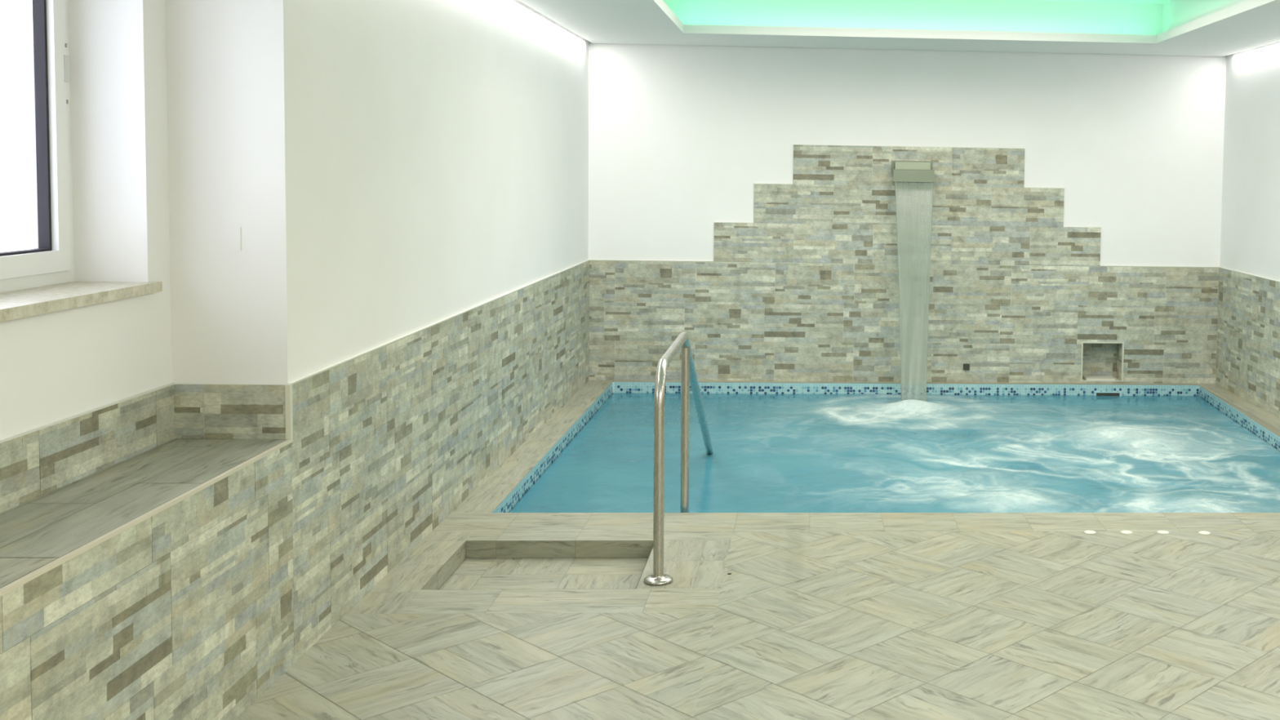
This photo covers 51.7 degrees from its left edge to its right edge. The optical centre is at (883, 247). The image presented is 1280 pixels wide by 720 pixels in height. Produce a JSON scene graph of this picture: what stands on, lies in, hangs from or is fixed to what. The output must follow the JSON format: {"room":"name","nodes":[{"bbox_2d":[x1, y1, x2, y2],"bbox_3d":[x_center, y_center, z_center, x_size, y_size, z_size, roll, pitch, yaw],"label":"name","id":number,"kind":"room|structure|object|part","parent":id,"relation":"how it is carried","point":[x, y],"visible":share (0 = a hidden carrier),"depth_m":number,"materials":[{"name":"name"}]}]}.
{"room":"spa","nodes":[
{"label":"spa","id":0,"kind":"room"},
{"bbox_2d":[0,0,175,513],"bbox_3d":[-2.235,0.107,1.515,0.304,3.040,5.023,1,3,-3],"label":"wall","id":1,"kind":"structure","parent":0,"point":[85,391],"depth_m":3.85,"materials":[{"name":"white paint"}]},
{"bbox_2d":[0,0,162,321],"bbox_3d":[-2.313,-0.387,3.143,0.314,1.132,1.496,1,3,-3],"label":"window","id":2,"kind":"structure","parent":1,"relation":"attached to","point":[37,256],"depth_m":3.71,"materials":[{"name":"white plastic"}]},
{"bbox_3d":[-2.432,-0.405,3.136,0.006,0.900,1.238,1,3,-3],"label":"glass pane","id":3,"kind":"part","parent":2,"relation":"part of","materials":[{"name":"white glass"}]},
{"bbox_3d":[-2.423,-0.405,3.136,0.072,1.028,1.365,1,3,-3],"label":"sash","id":4,"kind":"part","parent":2,"relation":"part of","materials":[{"name":"white plastic"}]},
{"bbox_3d":[-2.425,-0.530,3.810,0.003,0.080,0.022,1,3,-3],"label":"handle plate","id":5,"kind":"part","parent":2,"relation":"part of","materials":[{"name":"white plastic"}]},
{"bbox_3d":[-2.287,0.163,3.178,0.244,0.030,1.496,1,3,-3],"label":"sill","id":6,"kind":"part","parent":2,"relation":"part of","materials":[{"name":"stone"}]},
{"bbox_2d":[164,0,589,662],"bbox_3d":[-2.349,-0.213,6.801,0.632,3.040,5.590,1,3,-3],"label":"wall","id":7,"kind":"structure","parent":0,"point":[404,299],"depth_m":4.84,"materials":[{"name":"white paint"}]},
{"bbox_2d":[226,226,240,250],"bbox_3d":[-2.043,-0.028,4.037,0.041,0.075,0.003,1,3,-3],"label":"cover plate","id":8,"kind":"object","parent":7,"relation":"attached to","point":[233,233],"visible":1,"depth_m":4.04,"materials":[{"name":"white paint"}]},
{"bbox_3d":[-1.888,0.521,4.076,0.016,0.175,0.017,1,3,-3],"label":"corner trim","id":9,"kind":"part","parent":7,"relation":"part of","materials":[{"name":"beige tile"}]},
{"bbox_2d":[235,379,1279,719],"bbox_3d":[0.485,1.419,4.552,4.823,0.140,10.600,1,3,-3],"label":"floor","id":10,"kind":"structure","parent":0,"point":[816,615],"depth_m":4.52,"materials":[{"name":"beige tile"}]},
{"bbox_2d":[0,438,294,719],"bbox_3d":[-1.924,1.123,1.595,0.368,0.730,5.023,1,3,-3],"label":"tiled ledge","id":11,"kind":"object","parent":10,"relation":"on","point":[156,583],"visible":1,"depth_m":3.30,"materials":[{"name":"grey tile"}]},
{"bbox_3d":[-1.740,0.766,1.584,0.012,0.010,5.023,1,3,-3],"label":"edge trim","id":12,"kind":"part","parent":11,"relation":"part of","materials":[{"name":"beige"}]},
{"bbox_2d":[421,540,653,589],"bbox_3d":[-1.369,1.329,5.208,0.807,0.096,0.643,1,3,-3],"label":"foot bath","id":13,"kind":"object","parent":10,"relation":"in","point":[477,564],"visible":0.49,"depth_m":5.42,"materials":[{"name":"beige tile"}]},
{"bbox_2d":[644,332,713,585],"bbox_3d":[-0.970,1.379,6.562,0.112,2.059,3.221,1,3,-3],"label":"handrail","id":14,"kind":"object","parent":10,"relation":"on","point":[689,375],"visible":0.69,"depth_m":5.04,"materials":[{"name":"silver metal"}]},
{"bbox_3d":[-0.936,1.008,6.050,0.040,1.097,0.040,1,3,-3],"label":"support post","id":15,"kind":"part","parent":14,"relation":"part of","materials":[{"name":"silver metal"}]},
{"bbox_2d":[492,382,1279,512],"bbox_3d":[0.296,1.768,7.949,4.565,1.249,3.772,1,3,-3],"label":"swimming pool","id":16,"kind":"object","parent":10,"relation":"in","point":[1268,437],"visible":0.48,"depth_m":9.69,"materials":[{"name":"tile"}]},
{"bbox_2d":[508,392,1279,512],"bbox_3d":[0.304,1.223,7.916,4.457,0.106,3.665,1,3,-3],"label":"pool water","id":17,"kind":"object","parent":16,"relation":"in","point":[855,452],"visible":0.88,"depth_m":7.58,"materials":[{"name":"blue liquid"}]},
{"bbox_2d":[1093,391,1121,395],"bbox_3d":[1.717,1.126,9.824,0.212,0.046,0.014,1,3,-3],"label":"skimmer","id":18,"kind":"object","parent":16,"relation":"attached to","point":[1095,393],"visible":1,"depth_m":9.82,"materials":[{"name":"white plastic"}]},
{"bbox_2d":[1084,529,1096,533],"bbox_3d":[0.929,1.280,5.775,0.055,0.005,0.055,1,3,-3],"label":"disc","id":19,"kind":"object","parent":10,"relation":"on","point":[1088,531],"visible":1,"depth_m":5.77,"materials":[{"name":"white plastic"}]},
{"bbox_2d":[1120,529,1133,534],"bbox_3d":[1.095,1.282,5.784,0.055,0.005,0.055,1,3,-3],"label":"disc","id":20,"kind":"object","parent":10,"relation":"on","point":[1125,531],"visible":1,"depth_m":5.78,"materials":[{"name":"white plastic"}]},
{"bbox_2d":[1157,530,1169,534],"bbox_3d":[1.263,1.284,5.793,0.055,0.005,0.055,1,3,-3],"label":"disc","id":21,"kind":"object","parent":10,"relation":"on","point":[1164,532],"visible":1,"depth_m":5.78,"materials":[{"name":"white plastic"}]},
{"bbox_2d":[1198,530,1210,534],"bbox_3d":[1.450,1.287,5.793,0.055,0.005,0.055,1,3,-3],"label":"disc","id":22,"kind":"object","parent":10,"relation":"on","point":[1202,532],"visible":1,"depth_m":5.79,"materials":[{"name":"white plastic"}]},
{"bbox_2d":[518,0,1279,56],"bbox_3d":[0.348,-1.347,4.375,5.183,0.358,10.600,1,3,-3],"label":"ceiling","id":23,"kind":"structure","parent":0,"point":[1188,28],"depth_m":8.92,"materials":[{"name":"white paint"}]},
{"bbox_2d":[588,41,1226,383],"bbox_3d":[0.191,-0.359,9.889,5.423,3.040,0.313,1,3,-3],"label":"wall","id":24,"kind":"structure","parent":0,"point":[742,199],"depth_m":9.74,"materials":[{"name":"white paint"}]},
{"bbox_2d":[891,160,933,182],"bbox_3d":[0.220,-0.572,9.667,0.314,0.164,0.117,1,3,-3],"label":"spout","id":25,"kind":"object","parent":24,"relation":"attached to","point":[909,171],"visible":1,"depth_m":9.62,"materials":[{"name":"grey metal"}]},
{"bbox_3d":[0.216,-0.613,9.716,0.310,0.088,0.014,1,3,-3],"label":"wall plate","id":26,"kind":"part","parent":25,"relation":"part of","materials":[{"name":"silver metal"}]},
{"bbox_3d":[0.219,-0.615,9.679,0.264,0.060,0.065,1,3,-3],"label":"spout","id":27,"kind":"part","parent":25,"relation":"part of","materials":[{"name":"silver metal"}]},
{"bbox_2d":[894,182,933,401],"bbox_3d":[0.227,0.329,9.468,0.292,1.622,0.439,1,3,-3],"label":"water","id":28,"kind":"object","parent":25,"relation":"attached to","point":[926,306],"visible":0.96,"depth_m":9.41,"materials":[{"name":"liquid"}]},
{"bbox_2d":[963,364,969,369],"bbox_3d":[0.635,0.914,9.835,0.048,0.047,0.013,1,3,-3],"label":"wall outlet","id":29,"kind":"object","parent":24,"relation":"attached to","point":[966,366],"visible":1,"depth_m":9.83,"materials":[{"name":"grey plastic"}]},
{"bbox_2d":[1082,375,1115,381],"bbox_3d":[1.675,1.017,9.982,0.230,0.016,0.139,1,3,-3],"label":"plate","id":30,"kind":"object","parent":24,"relation":"on","point":[1085,377],"visible":0.9,"depth_m":9.93,"materials":[{"name":"grey"}]},
{"bbox_3d":[1.688,0.879,9.912,0.329,0.308,0.033,1,3,-3],"label":"niche edge trim","id":31,"kind":"part","parent":24,"relation":"part of","materials":[{"name":"beige tile"}]},
{"bbox_2d":[1215,41,1279,417],"bbox_3d":[3.059,0.003,4.616,0.311,3.040,10.600,1,3,-3],"label":"wall","id":32,"kind":"structure","parent":0,"point":[1248,339],"depth_m":9.20,"materials":[{"name":"white paint"}]}
]}

